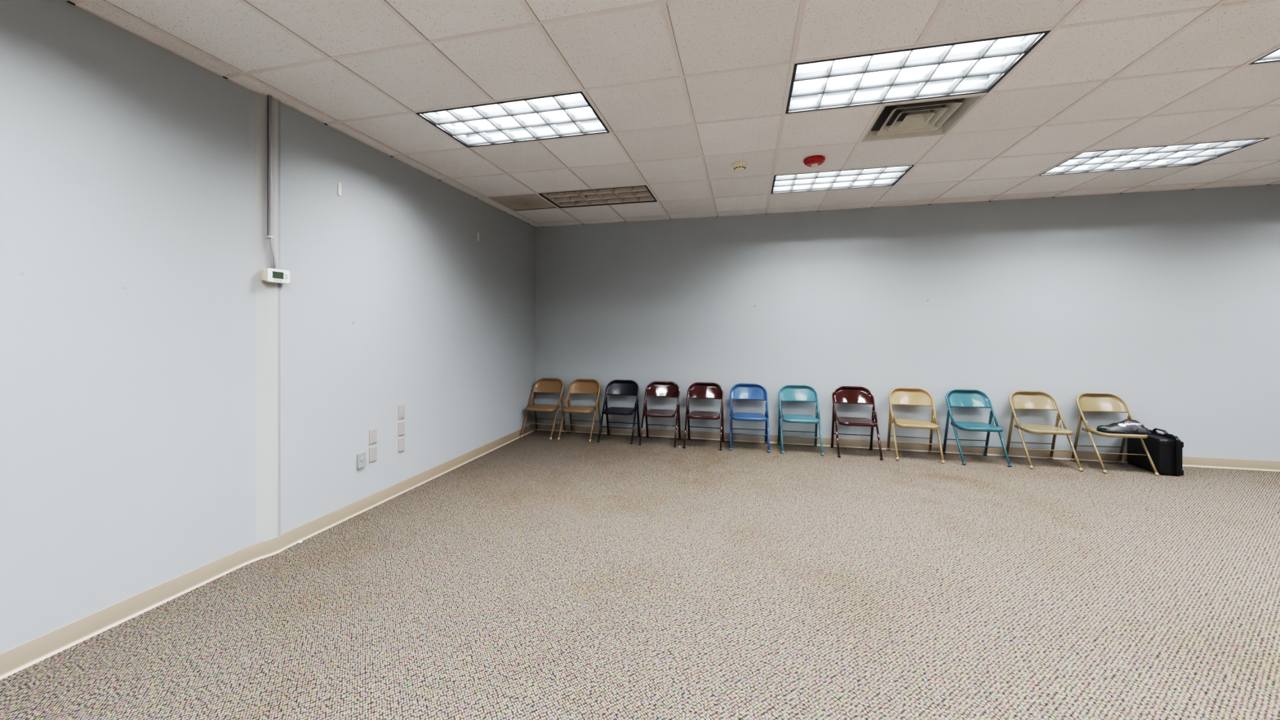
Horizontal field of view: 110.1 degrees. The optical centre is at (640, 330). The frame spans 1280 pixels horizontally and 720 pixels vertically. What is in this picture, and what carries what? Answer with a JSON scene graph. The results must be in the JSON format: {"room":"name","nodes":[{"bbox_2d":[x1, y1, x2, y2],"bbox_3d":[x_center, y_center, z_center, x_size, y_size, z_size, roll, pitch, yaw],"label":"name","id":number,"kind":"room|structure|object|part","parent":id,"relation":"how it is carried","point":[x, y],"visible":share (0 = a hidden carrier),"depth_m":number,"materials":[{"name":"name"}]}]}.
{"room":"empty meeting room","nodes":[
{"label":"empty meeting room","id":0,"kind":"room"},
{"bbox_2d":[0,0,535,653],"bbox_3d":[-2.642,-0.090,1.803,0.162,3.008,9.400,0,0,13],"label":"wall","id":1,"kind":"structure","parent":0,"point":[169,410],"depth_m":2.47,"materials":[{"name":"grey paint"}]},
{"bbox_2d":[0,423,535,679],"bbox_3d":[-2.580,1.363,1.786,0.060,0.100,9.395,0,0,13],"label":"baseboard","id":2,"kind":"structure","parent":1,"relation":"attached to","point":[15,660],"depth_m":2.47,"materials":[{"name":"beige plastic"}]},
{"bbox_2d":[266,95,276,268],"bbox_3d":[-2.312,-0.919,2.809,0.024,1.097,0.049,0,0,13],"label":"cable","id":3,"kind":"object","parent":1,"relation":"attached to","point":[270,237],"visible":0.98,"depth_m":2.79,"materials":[{"name":"white plastic"}]},
{"bbox_2d":[261,267,289,284],"bbox_3d":[-2.303,-0.343,2.828,0.050,0.086,0.144,0,0,13],"label":"thermostat","id":4,"kind":"object","parent":1,"relation":"attached to","point":[269,275],"visible":1,"depth_m":2.80,"materials":[{"name":"plastic"}]},
{"bbox_3d":[-2.319,-0.343,2.818,0.024,0.072,0.116,0,0,13],"label":"plate","id":5,"kind":"part","parent":4,"relation":"part of","materials":[{"name":"plastic"}]},
{"bbox_2d":[65,0,536,226],"bbox_3d":[-2.575,-1.472,1.787,0.068,0.006,9.400,0,0,13],"label":"trim","id":6,"kind":"structure","parent":1,"relation":"attached to","point":[78,5],"depth_m":2.70,"materials":[{"name":"paint"}]},
{"bbox_2d":[337,182,341,195],"bbox_3d":[-2.215,-1.041,3.296,0.006,0.098,0.028,0,0,13],"label":"strip","id":7,"kind":"object","parent":1,"relation":"attached to","point":[339,183],"visible":1,"depth_m":3.29,"materials":[{"name":"white plastic"}]},
{"bbox_2d":[356,451,365,468],"bbox_3d":[-2.164,1.008,3.472,0.023,0.116,0.072,0,0,13],"label":"outlet cover","id":8,"kind":"object","parent":1,"relation":"attached to","point":[361,457],"visible":1,"depth_m":3.46,"materials":[{"name":"plastic"}]},
{"bbox_2d":[368,445,377,462],"bbox_3d":[-2.143,0.993,3.589,0.010,0.115,0.071,0,0,13],"label":"wall plate","id":9,"kind":"object","parent":1,"relation":"attached to","point":[372,451],"visible":1,"depth_m":3.58,"materials":[{"name":"beige plastic"}]},
{"bbox_2d":[368,427,377,444],"bbox_3d":[-2.143,0.849,3.589,0.010,0.115,0.071,0,0,13],"label":"wall plate","id":10,"kind":"object","parent":1,"relation":"attached to","point":[372,433],"visible":1,"depth_m":3.58,"materials":[{"name":"beige plastic"}]},
{"bbox_2d":[398,421,404,435],"bbox_3d":[-2.074,0.851,3.884,0.010,0.115,0.071,0,0,13],"label":"wall plate","id":11,"kind":"object","parent":1,"relation":"attached to","point":[401,424],"visible":1,"depth_m":3.87,"materials":[{"name":"beige plastic"}]},
{"bbox_2d":[398,404,404,418],"bbox_3d":[-2.074,0.707,3.884,0.010,0.115,0.071,0,0,13],"label":"wall plate","id":12,"kind":"object","parent":1,"relation":"attached to","point":[402,407],"visible":1,"depth_m":3.88,"materials":[{"name":"white plastic"}]},
{"bbox_2d":[398,437,404,452],"bbox_3d":[-2.074,0.993,3.884,0.010,0.115,0.071,0,0,13],"label":"wall plate","id":13,"kind":"object","parent":1,"relation":"attached to","point":[401,441],"visible":1,"depth_m":3.88,"materials":[{"name":"beige plastic"}]},
{"bbox_2d":[0,430,1279,719],"bbox_3d":[3.022,1.414,0.466,11.700,0.001,9.400,0,0,13],"label":"floor","id":14,"kind":"structure","parent":0,"point":[536,576],"depth_m":2.33,"materials":[{"name":"carpet"}]},
{"bbox_2d":[520,377,566,439],"bbox_3d":[-1.310,1.042,6.051,0.464,0.751,0.454,0,0,16],"label":"folding chair","id":15,"kind":"object","parent":14,"relation":"on","point":[554,385],"visible":1,"depth_m":6.16,"materials":[{"name":"brown metal"}]},
{"bbox_3d":[-1.549,1.227,6.005,0.022,0.357,0.213,0,0,16],"label":"leg","id":16,"kind":"part","parent":15,"relation":"part of","materials":[{"name":"brown metal"}]},
{"bbox_3d":[-1.473,1.139,6.257,0.027,0.524,0.136,0,0,16],"label":"leg","id":17,"kind":"part","parent":15,"relation":"part of","materials":[{"name":"brown metal"}]},
{"bbox_3d":[-1.312,1.045,6.043,0.409,0.035,0.352,0,0,16],"label":"seat","id":18,"kind":"part","parent":15,"relation":"part of","materials":[{"name":"brown metal"}]},
{"bbox_3d":[-1.284,0.862,6.140,0.455,0.393,0.231,0,0,16],"label":"frame","id":19,"kind":"part","parent":15,"relation":"part of","materials":[{"name":"brown metal"}]},
{"bbox_3d":[-1.268,0.772,6.195,0.421,0.184,0.116,0,0,16],"label":"backrest","id":20,"kind":"part","parent":15,"relation":"part of","materials":[{"name":"brown metal"}]},
{"bbox_3d":[-1.133,1.227,5.883,0.022,0.357,0.213,0,0,16],"label":"leg","id":21,"kind":"part","parent":15,"relation":"part of","materials":[{"name":"brown metal"}]},
{"bbox_3d":[-1.062,1.139,6.136,0.027,0.524,0.136,0,0,16],"label":"leg","id":22,"kind":"part","parent":15,"relation":"part of","materials":[{"name":"brown metal"}]},
{"bbox_2d":[557,378,602,441],"bbox_3d":[-0.795,1.042,5.934,0.464,0.751,0.453,0,0,15],"label":"folding chair","id":23,"kind":"object","parent":14,"relation":"on","point":[581,386],"visible":1,"depth_m":6.05,"materials":[{"name":"brown metal"}]},
{"bbox_3d":[-1.033,1.227,5.883,0.022,0.357,0.213,0,0,15],"label":"leg","id":24,"kind":"part","parent":23,"relation":"part of","materials":[{"name":"brown metal"}]},
{"bbox_3d":[-0.962,1.139,6.136,0.027,0.524,0.136,0,0,15],"label":"leg","id":25,"kind":"part","parent":23,"relation":"part of","materials":[{"name":"brown metal"}]},
{"bbox_3d":[-0.797,1.045,5.925,0.409,0.035,0.352,0,0,15],"label":"seat","id":26,"kind":"part","parent":23,"relation":"part of","materials":[{"name":"brown metal"}]},
{"bbox_3d":[-0.771,0.862,6.023,0.455,0.393,0.231,0,0,15],"label":"frame","id":27,"kind":"part","parent":23,"relation":"part of","materials":[{"name":"brown metal"}]},
{"bbox_3d":[-0.755,0.772,6.079,0.421,0.184,0.116,0,0,15],"label":"backrest","id":28,"kind":"part","parent":23,"relation":"part of","materials":[{"name":"brown metal"}]},
{"bbox_3d":[-0.615,1.227,5.770,0.022,0.357,0.213,0,0,15],"label":"leg","id":29,"kind":"part","parent":23,"relation":"part of","materials":[{"name":"brown metal"}]},
{"bbox_3d":[-0.548,1.139,6.024,0.027,0.524,0.136,0,0,15],"label":"leg","id":30,"kind":"part","parent":23,"relation":"part of","materials":[{"name":"brown metal"}]},
{"bbox_2d":[597,379,639,444],"bbox_3d":[-0.273,1.042,5.818,0.464,0.751,0.454,0,0,13],"label":"folding chair","id":31,"kind":"object","parent":14,"relation":"on","point":[616,387],"visible":0.99,"depth_m":5.94,"materials":[{"name":"black metal"}]},
{"bbox_3d":[-0.510,1.227,5.758,0.022,0.357,0.213,0,0,13],"label":"leg","id":32,"kind":"part","parent":31,"relation":"part of","materials":[{"name":"black metal"}]},
{"bbox_3d":[-0.448,1.139,6.014,0.027,0.524,0.136,0,0,13],"label":"leg","id":33,"kind":"part","parent":31,"relation":"part of","materials":[{"name":"black metal"}]},
{"bbox_3d":[-0.275,1.045,5.809,0.409,0.035,0.352,0,0,13],"label":"seat","id":34,"kind":"part","parent":31,"relation":"part of","materials":[{"name":"black metal"}]},
{"bbox_3d":[-0.252,0.862,5.907,0.455,0.393,0.231,0,0,13],"label":"frame","id":35,"kind":"part","parent":31,"relation":"part of","materials":[{"name":"black metal"}]},
{"bbox_3d":[-0.239,0.772,5.964,0.421,0.184,0.116,0,0,13],"label":"backrest","id":36,"kind":"part","parent":31,"relation":"part of","materials":[{"name":"black metal"}]},
{"bbox_3d":[-0.088,1.227,5.660,0.022,0.357,0.213,0,0,13],"label":"leg","id":37,"kind":"part","parent":31,"relation":"part of","materials":[{"name":"black metal"}]},
{"bbox_3d":[-0.030,1.139,5.916,0.027,0.524,0.136,0,0,13],"label":"leg","id":38,"kind":"part","parent":31,"relation":"part of","materials":[{"name":"black metal"}]},
{"bbox_2d":[639,381,680,447],"bbox_3d":[0.253,1.042,5.657,0.464,0.751,0.453,0,0,13],"label":"folding chair","id":39,"kind":"object","parent":14,"relation":"on","point":[655,388],"visible":1,"depth_m":5.78,"materials":[{"name":"red metal"}]},
{"bbox_3d":[0.017,1.227,5.598,0.022,0.357,0.213,0,0,13],"label":"leg","id":40,"kind":"part","parent":39,"relation":"part of","materials":[{"name":"red metal"}]},
{"bbox_3d":[0.079,1.139,5.853,0.027,0.524,0.136,0,0,13],"label":"leg","id":41,"kind":"part","parent":39,"relation":"part of","materials":[{"name":"red metal"}]},
{"bbox_3d":[0.251,1.045,5.648,0.409,0.035,0.352,0,0,13],"label":"seat","id":42,"kind":"part","parent":39,"relation":"part of","materials":[{"name":"red metal"}]},
{"bbox_3d":[0.274,0.862,5.746,0.455,0.393,0.231,0,0,13],"label":"frame","id":43,"kind":"part","parent":39,"relation":"part of","materials":[{"name":"red metal"}]},
{"bbox_3d":[0.287,0.772,5.803,0.421,0.184,0.116,0,0,13],"label":"backrest","id":44,"kind":"part","parent":39,"relation":"part of","materials":[{"name":"red metal"}]},
{"bbox_3d":[0.438,1.227,5.499,0.022,0.357,0.213,0,0,13],"label":"leg","id":45,"kind":"part","parent":39,"relation":"part of","materials":[{"name":"red metal"}]},
{"bbox_3d":[0.496,1.139,5.755,0.027,0.524,0.136,0,0,13],"label":"leg","id":46,"kind":"part","parent":39,"relation":"part of","materials":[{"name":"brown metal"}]},
{"bbox_2d":[683,382,724,450],"bbox_3d":[0.787,1.042,5.528,0.464,0.751,0.454,0,0,14],"label":"folding chair","id":47,"kind":"object","parent":14,"relation":"on","point":[698,389],"visible":1,"depth_m":5.65,"materials":[{"name":"red metal"}]},
{"bbox_3d":[0.549,1.227,5.472,0.022,0.357,0.213,0,0,14],"label":"leg","id":48,"kind":"part","parent":47,"relation":"part of","materials":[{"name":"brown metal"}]},
{"bbox_3d":[0.615,1.139,5.727,0.027,0.524,0.136,0,0,14],"label":"leg","id":49,"kind":"part","parent":47,"relation":"part of","materials":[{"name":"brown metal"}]},
{"bbox_3d":[0.784,1.045,5.519,0.409,0.035,0.352,0,0,14],"label":"seat","id":50,"kind":"part","parent":47,"relation":"part of","materials":[{"name":"red metal"}]},
{"bbox_3d":[0.809,0.862,5.617,0.455,0.393,0.231,0,0,14],"label":"frame","id":51,"kind":"part","parent":47,"relation":"part of","materials":[{"name":"red metal"}]},
{"bbox_3d":[0.823,0.772,5.674,0.421,0.184,0.116,0,0,14],"label":"backrest","id":52,"kind":"part","parent":47,"relation":"part of","materials":[{"name":"red metal"}]},
{"bbox_3d":[0.970,1.227,5.368,0.022,0.357,0.213,0,0,14],"label":"leg","id":53,"kind":"part","parent":47,"relation":"part of","materials":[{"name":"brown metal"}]},
{"bbox_3d":[1.031,1.139,5.623,0.027,0.524,0.136,0,0,14],"label":"leg","id":54,"kind":"part","parent":47,"relation":"part of","materials":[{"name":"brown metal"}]},
{"bbox_2d":[729,382,770,453],"bbox_3d":[1.317,1.042,5.425,0.464,0.751,0.454,0,0,12],"label":"folding chair","id":55,"kind":"object","parent":14,"relation":"on","point":[740,391],"visible":1,"depth_m":5.55,"materials":[{"name":"blue metal"}]},
{"bbox_3d":[1.082,1.227,5.360,0.022,0.357,0.213,0,0,12],"label":"leg","id":56,"kind":"part","parent":55,"relation":"part of","materials":[{"name":"blue metal"}]},
{"bbox_3d":[1.138,1.139,5.616,0.027,0.524,0.136,0,0,12],"label":"leg","id":57,"kind":"part","parent":55,"relation":"part of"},
{"bbox_3d":[1.347,0.772,5.571,0.421,0.184,0.116,0,0,12],"label":"backrest","id":58,"kind":"part","parent":55,"relation":"part of","materials":[{"name":"blue metal"}]},
{"bbox_3d":[1.336,0.862,5.514,0.455,0.393,0.231,0,0,12],"label":"frame","id":59,"kind":"part","parent":55,"relation":"part of","materials":[{"name":"blue metal"}]},
{"bbox_3d":[1.315,1.045,5.416,0.409,0.035,0.352,0,0,12],"label":"seat","id":60,"kind":"part","parent":55,"relation":"part of","materials":[{"name":"blue metal"}]},
{"bbox_3d":[1.558,1.139,5.529,0.027,0.524,0.136,0,0,12],"label":"leg","id":61,"kind":"part","parent":55,"relation":"part of","materials":[{"name":"blue metal"}]},
{"bbox_3d":[1.506,1.227,5.271,0.022,0.357,0.213,0,0,12],"label":"leg","id":62,"kind":"part","parent":55,"relation":"part of","materials":[{"name":"blue metal"}]},
{"bbox_2d":[777,384,823,455],"bbox_3d":[1.887,1.042,5.300,0.464,0.751,0.454,0,0,11],"label":"folding chair","id":63,"kind":"object","parent":14,"relation":"on","point":[789,393],"visible":1,"depth_m":5.43,"materials":[{"name":"teal metal"}]},
{"bbox_3d":[1.706,1.139,5.490,0.027,0.524,0.136,0,0,11],"label":"leg","id":64,"kind":"part","parent":63,"relation":"part of","materials":[{"name":"teal metal"}]},
{"bbox_3d":[1.653,1.227,5.233,0.022,0.357,0.213,0,0,11],"label":"leg","id":65,"kind":"part","parent":63,"relation":"part of","materials":[{"name":"teal metal"}]},
{"bbox_3d":[1.916,0.772,5.447,0.421,0.184,0.116,0,0,11],"label":"backrest","id":66,"kind":"part","parent":63,"relation":"part of","materials":[{"name":"teal metal"}]},
{"bbox_3d":[1.905,0.862,5.390,0.455,0.393,0.231,0,0,11],"label":"frame","id":67,"kind":"part","parent":63,"relation":"part of","materials":[{"name":"teal metal"}]},
{"bbox_3d":[1.885,1.045,5.291,0.409,0.035,0.352,0,0,11],"label":"seat","id":68,"kind":"part","parent":63,"relation":"part of","materials":[{"name":"teal metal"}]},
{"bbox_3d":[2.127,1.139,5.405,0.027,0.524,0.136,0,0,11],"label":"leg","id":69,"kind":"part","parent":63,"relation":"part of","materials":[{"name":"teal metal"}]},
{"bbox_3d":[2.077,1.227,5.148,0.022,0.357,0.213,0,0,11],"label":"leg","id":70,"kind":"part","parent":63,"relation":"part of","materials":[{"name":"teal metal"}]},
{"bbox_2d":[830,386,883,459],"bbox_3d":[2.470,1.042,5.135,0.464,0.751,0.454,0,0,13],"label":"folding chair","id":71,"kind":"object","parent":14,"relation":"on","point":[842,394],"visible":1,"depth_m":5.26,"materials":[{"name":"red metal"}]},
{"bbox_3d":[2.295,1.139,5.330,0.027,0.524,0.136,0,0,13],"label":"leg","id":72,"kind":"part","parent":71,"relation":"part of","materials":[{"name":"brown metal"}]},
{"bbox_3d":[2.233,1.227,5.075,0.022,0.357,0.213,0,0,13],"label":"leg","id":73,"kind":"part","parent":71,"relation":"part of","materials":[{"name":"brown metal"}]},
{"bbox_3d":[2.503,0.772,5.281,0.421,0.184,0.116,0,0,13],"label":"backrest","id":74,"kind":"part","parent":71,"relation":"part of","materials":[{"name":"red metal"}]},
{"bbox_3d":[2.490,0.862,5.224,0.455,0.393,0.231,0,0,13],"label":"frame","id":75,"kind":"part","parent":71,"relation":"part of","materials":[{"name":"red metal"}]},
{"bbox_3d":[2.468,1.045,5.126,0.409,0.035,0.352,0,0,13],"label":"seat","id":76,"kind":"part","parent":71,"relation":"part of","materials":[{"name":"red metal"}]},
{"bbox_3d":[2.713,1.139,5.234,0.027,0.524,0.136,0,0,13],"label":"leg","id":77,"kind":"part","parent":71,"relation":"part of","materials":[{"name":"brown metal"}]},
{"bbox_3d":[2.655,1.227,4.977,0.022,0.357,0.213,0,0,13],"label":"leg","id":78,"kind":"part","parent":71,"relation":"part of","materials":[{"name":"red metal"}]},
{"bbox_2d":[886,386,945,463],"bbox_3d":[3.070,1.042,5.016,0.464,0.751,0.454,0,0,17],"label":"folding chair","id":79,"kind":"object","parent":14,"relation":"on","point":[897,396],"visible":1,"depth_m":5.13,"materials":[{"name":"beige metal"}]},
{"bbox_3d":[2.908,1.139,5.222,0.027,0.524,0.136,0,0,17],"label":"leg","id":80,"kind":"part","parent":79,"relation":"part of","materials":[{"name":"beige metal"}]},
{"bbox_3d":[2.831,1.227,4.971,0.022,0.357,0.213,0,0,17],"label":"leg","id":81,"kind":"part","parent":79,"relation":"part of","materials":[{"name":"beige metal"}]},
{"bbox_3d":[3.113,0.772,5.160,0.421,0.184,0.116,0,0,17],"label":"backrest","id":82,"kind":"part","parent":79,"relation":"part of","materials":[{"name":"beige metal"}]},
{"bbox_3d":[3.097,0.862,5.104,0.455,0.393,0.231,0,0,17],"label":"frame","id":83,"kind":"part","parent":79,"relation":"part of","materials":[{"name":"beige metal"}]},
{"bbox_3d":[3.068,1.045,5.007,0.409,0.035,0.352,0,0,17],"label":"seat","id":84,"kind":"part","parent":79,"relation":"part of","materials":[{"name":"beige metal"}]},
{"bbox_3d":[3.319,1.139,5.099,0.027,0.524,0.136,0,0,17],"label":"leg","id":85,"kind":"part","parent":79,"relation":"part of","materials":[{"name":"beige metal"}]},
{"bbox_3d":[3.246,1.227,4.847,0.022,0.357,0.213,0,0,17],"label":"leg","id":86,"kind":"part","parent":79,"relation":"part of","materials":[{"name":"beige metal"}]},
{"bbox_2d":[942,388,1012,466],"bbox_3d":[3.647,1.042,4.876,0.464,0.751,0.454,0,0,9],"label":"folding chair","id":87,"kind":"object","parent":14,"relation":"on","point":[956,397],"visible":1,"depth_m":5.00,"materials":[{"name":"teal metal"}]},
{"bbox_3d":[3.460,1.139,5.059,0.027,0.524,0.136,0,0,9],"label":"leg","id":88,"kind":"part","parent":87,"relation":"part of","materials":[{"name":"teal metal"}]},
{"bbox_3d":[3.416,1.227,4.800,0.022,0.357,0.213,0,0,9],"label":"leg","id":89,"kind":"part","parent":87,"relation":"part of","materials":[{"name":"teal metal"}]},
{"bbox_3d":[3.671,0.772,5.023,0.421,0.184,0.116,0,0,9],"label":"backrest","id":90,"kind":"part","parent":87,"relation":"part of","materials":[{"name":"teal metal"}]},
{"bbox_3d":[3.662,0.862,4.966,0.455,0.393,0.231,0,0,9],"label":"frame","id":91,"kind":"part","parent":87,"relation":"part of","materials":[{"name":"teal metal"}]},
{"bbox_3d":[3.646,1.045,4.867,0.409,0.035,0.352,0,0,9],"label":"seat","id":92,"kind":"part","parent":87,"relation":"part of","materials":[{"name":"teal metal"}]},
{"bbox_3d":[3.883,1.139,4.990,0.027,0.524,0.136,0,0,9],"label":"leg","id":93,"kind":"part","parent":87,"relation":"part of","materials":[{"name":"teal metal"}]},
{"bbox_3d":[3.843,1.227,4.731,0.022,0.357,0.213,0,0,9],"label":"leg","id":94,"kind":"part","parent":87,"relation":"part of","materials":[{"name":"teal metal"}]},
{"bbox_2d":[1004,390,1083,471],"bbox_3d":[4.252,1.042,4.740,0.464,0.751,0.453,0,0,11],"label":"folding chair","id":95,"kind":"object","parent":14,"relation":"on","point":[1020,399],"visible":0.98,"depth_m":4.86,"materials":[{"name":"beige metal"}]},
{"bbox_3d":[4.070,1.139,4.929,0.027,0.524,0.136,0,0,11],"label":"leg","id":96,"kind":"part","parent":95,"relation":"part of","materials":[{"name":"beige metal"}]},
{"bbox_3d":[4.018,1.227,4.671,0.022,0.357,0.213,0,0,11],"label":"leg","id":97,"kind":"part","parent":95,"relation":"part of","materials":[{"name":"beige metal"}]},
{"bbox_3d":[4.280,0.772,4.888,0.421,0.184,0.116,0,0,11],"label":"backrest","id":98,"kind":"part","parent":95,"relation":"part of","materials":[{"name":"beige metal"}]},
{"bbox_3d":[4.269,0.862,4.831,0.455,0.393,0.231,0,0,11],"label":"frame","id":99,"kind":"part","parent":95,"relation":"part of","materials":[{"name":"beige metal"}]},
{"bbox_3d":[4.250,1.045,4.732,0.409,0.035,0.352,0,0,11],"label":"seat","id":100,"kind":"part","parent":95,"relation":"part of","materials":[{"name":"beige metal"}]},
{"bbox_3d":[4.491,1.139,4.849,0.027,0.524,0.136,0,0,11],"label":"leg","id":101,"kind":"part","parent":95,"relation":"part of","materials":[{"name":"beige metal"}]},
{"bbox_3d":[4.444,1.227,4.590,0.022,0.357,0.213,0,0,11],"label":"leg","id":102,"kind":"part","parent":95,"relation":"part of","materials":[{"name":"beige metal"}]},
{"bbox_2d":[1070,392,1159,475],"bbox_3d":[4.852,1.042,4.597,0.464,0.751,0.454,0,0,10],"label":"folding chair","id":103,"kind":"object","parent":14,"relation":"on","point":[1085,402],"visible":0.9,"depth_m":4.73,"materials":[{"name":"beige metal"}]},
{"bbox_3d":[4.668,1.139,4.785,0.027,0.524,0.136,0,0,10],"label":"leg","id":104,"kind":"part","parent":103,"relation":"part of","materials":[{"name":"beige metal"}]},
{"bbox_3d":[4.619,1.227,4.527,0.022,0.357,0.213,0,0,10],"label":"leg","id":105,"kind":"part","parent":103,"relation":"part of","materials":[{"name":"beige metal"}]},
{"bbox_3d":[4.879,0.772,4.745,0.421,0.184,0.116,0,0,10],"label":"backrest","id":106,"kind":"part","parent":103,"relation":"part of","materials":[{"name":"beige metal"}]},
{"bbox_3d":[4.869,0.862,4.688,0.455,0.393,0.231,0,0,10],"label":"frame","id":107,"kind":"part","parent":103,"relation":"part of","materials":[{"name":"beige metal"}]},
{"bbox_3d":[4.850,1.045,4.588,0.409,0.035,0.352,0,0,10],"label":"seat","id":108,"kind":"part","parent":103,"relation":"part of","materials":[{"name":"beige metal"}]},
{"bbox_3d":[5.090,1.139,4.707,0.027,0.524,0.136,0,0,10],"label":"leg","id":109,"kind":"part","parent":103,"relation":"part of","materials":[{"name":"beige metal"}]},
{"bbox_2d":[1096,418,1152,434],"bbox_3d":[4.869,0.963,4.516,0.416,0.128,0.180,0,0,13],"label":"bag","id":110,"kind":"object","parent":103,"relation":"on","point":[1126,426],"visible":1,"depth_m":4.48,"materials":[{"name":"grey plastic"}]},
{"bbox_3d":[5.045,1.227,4.448,0.022,0.357,0.213,0,0,10],"label":"leg","id":111,"kind":"part","parent":103,"relation":"part of","materials":[{"name":"beige metal"}]},
{"bbox_2d":[1127,427,1183,475],"bbox_3d":[5.206,1.204,4.537,0.184,0.417,0.433,0,0,13],"label":"hard case","id":112,"kind":"object","parent":14,"relation":"on","point":[1165,451],"visible":0.85,"depth_m":4.39,"materials":[{"name":"black plastic"}]},
{"bbox_3d":[5.247,1.025,4.517,0.040,0.058,0.171,0,0,13],"label":"handle","id":113,"kind":"part","parent":112,"relation":"part of","materials":[{"name":"black plastic"}]},
{"bbox_2d":[66,0,1279,226],"bbox_3d":[3.164,-1.549,-1.688,13.068,0.170,13.726,0,0,13],"label":"ceiling","id":114,"kind":"structure","parent":0,"point":[684,91],"depth_m":2.65,"materials":[{"name":"tile"}]},
{"bbox_2d":[415,91,609,147],"bbox_3d":[-0.875,-1.530,3.175,1.195,0.120,0.586,0,0,13],"label":"ceiling light","id":115,"kind":"object","parent":114,"relation":"attached to","point":[567,114],"visible":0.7,"depth_m":3.23,"materials":[{"name":"white plastic"}]},
{"bbox_2d":[488,193,556,210],"bbox_3d":[-1.344,-1.478,5.165,0.588,0.012,0.588,0,0,13],"label":"panel","id":116,"kind":"object","parent":114,"relation":"attached to","point":[524,202],"visible":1,"depth_m":5.13,"materials":[{"name":"tile"}]},
{"bbox_2d":[537,185,657,208],"bbox_3d":[-0.454,-1.530,4.955,1.195,0.120,0.586,0,0,13],"label":"ceiling light","id":117,"kind":"object","parent":114,"relation":"attached to","point":[642,193],"visible":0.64,"depth_m":5.03,"materials":[{"name":"white plastic"}]},
{"bbox_2d":[732,160,747,171],"bbox_3d":[0.879,-1.447,3.962,0.136,0.054,0.136,0,0,13],"label":"smoke detector","id":118,"kind":"object","parent":114,"relation":"attached to","point":[740,166],"visible":1,"depth_m":3.92,"materials":[{"name":"beige plastic"}]},
{"bbox_2d":[803,155,825,167],"bbox_3d":[1.495,-1.438,3.847,0.176,0.071,0.176,0,0,13],"label":"fire alarm strobe","id":119,"kind":"object","parent":114,"relation":"attached to","point":[814,161],"visible":1,"depth_m":3.80,"materials":[{"name":"red plastic"}]},
{"bbox_2d":[770,164,914,193],"bbox_3d":[1.919,-1.530,4.395,1.195,0.120,0.586,0,0,13],"label":"ceiling light","id":120,"kind":"object","parent":114,"relation":"attached to","point":[888,175],"visible":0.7,"depth_m":4.45,"materials":[{"name":"white plastic"}]},
{"bbox_2d":[785,30,1050,113],"bbox_3d":[1.499,-1.530,2.615,1.195,0.120,0.586,0,0,13],"label":"ceiling light","id":121,"kind":"object","parent":114,"relation":"attached to","point":[975,66],"visible":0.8,"depth_m":2.64,"materials":[{"name":"white plastic"}]},
{"bbox_2d":[861,94,985,142],"bbox_3d":[1.935,-1.509,3.138,0.586,0.080,0.586,0,0,13],"label":"ceiling vent","id":122,"kind":"object","parent":114,"relation":"in","point":[933,117],"visible":0.94,"depth_m":3.18,"materials":[{"name":"white metal"}]},
{"bbox_2d":[1039,137,1268,175],"bbox_3d":[4.292,-1.530,3.834,1.195,0.120,0.586,0,0,13],"label":"ceiling light","id":123,"kind":"object","parent":114,"relation":"attached to","point":[1187,154],"visible":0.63,"depth_m":3.86,"materials":[{"name":"white plastic"}]},
{"bbox_2d":[1248,48,1279,64],"bbox_3d":[3.872,-1.530,2.055,1.195,0.120,0.586,0,0,13],"label":"ceiling light","id":124,"kind":"object","parent":114,"relation":"attached to","point":[1274,56],"visible":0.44,"depth_m":2.44,"materials":[{"name":"white plastic"}]},
{"bbox_2d":[535,183,1279,461],"bbox_3d":[4.137,-0.090,5.083,11.850,3.008,0.100,0,0,13],"label":"wall","id":125,"kind":"structure","parent":0,"point":[1166,304],"depth_m":5.19,"materials":[{"name":"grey paint"}]},
{"bbox_2d":[535,422,1279,471],"bbox_3d":[4.151,1.363,5.020,11.595,0.100,0.016,0,0,13],"label":"baseboard","id":126,"kind":"structure","parent":125,"relation":"attached to","point":[1206,462],"depth_m":5.22,"materials":[{"name":"beige plastic"}]},
{"bbox_2d":[536,182,1279,226],"bbox_3d":[4.148,-1.472,5.018,11.600,0.006,0.022,0,0,13],"label":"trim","id":127,"kind":"structure","parent":125,"relation":"attached to","point":[1277,183],"depth_m":5.19,"materials":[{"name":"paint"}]}
]}

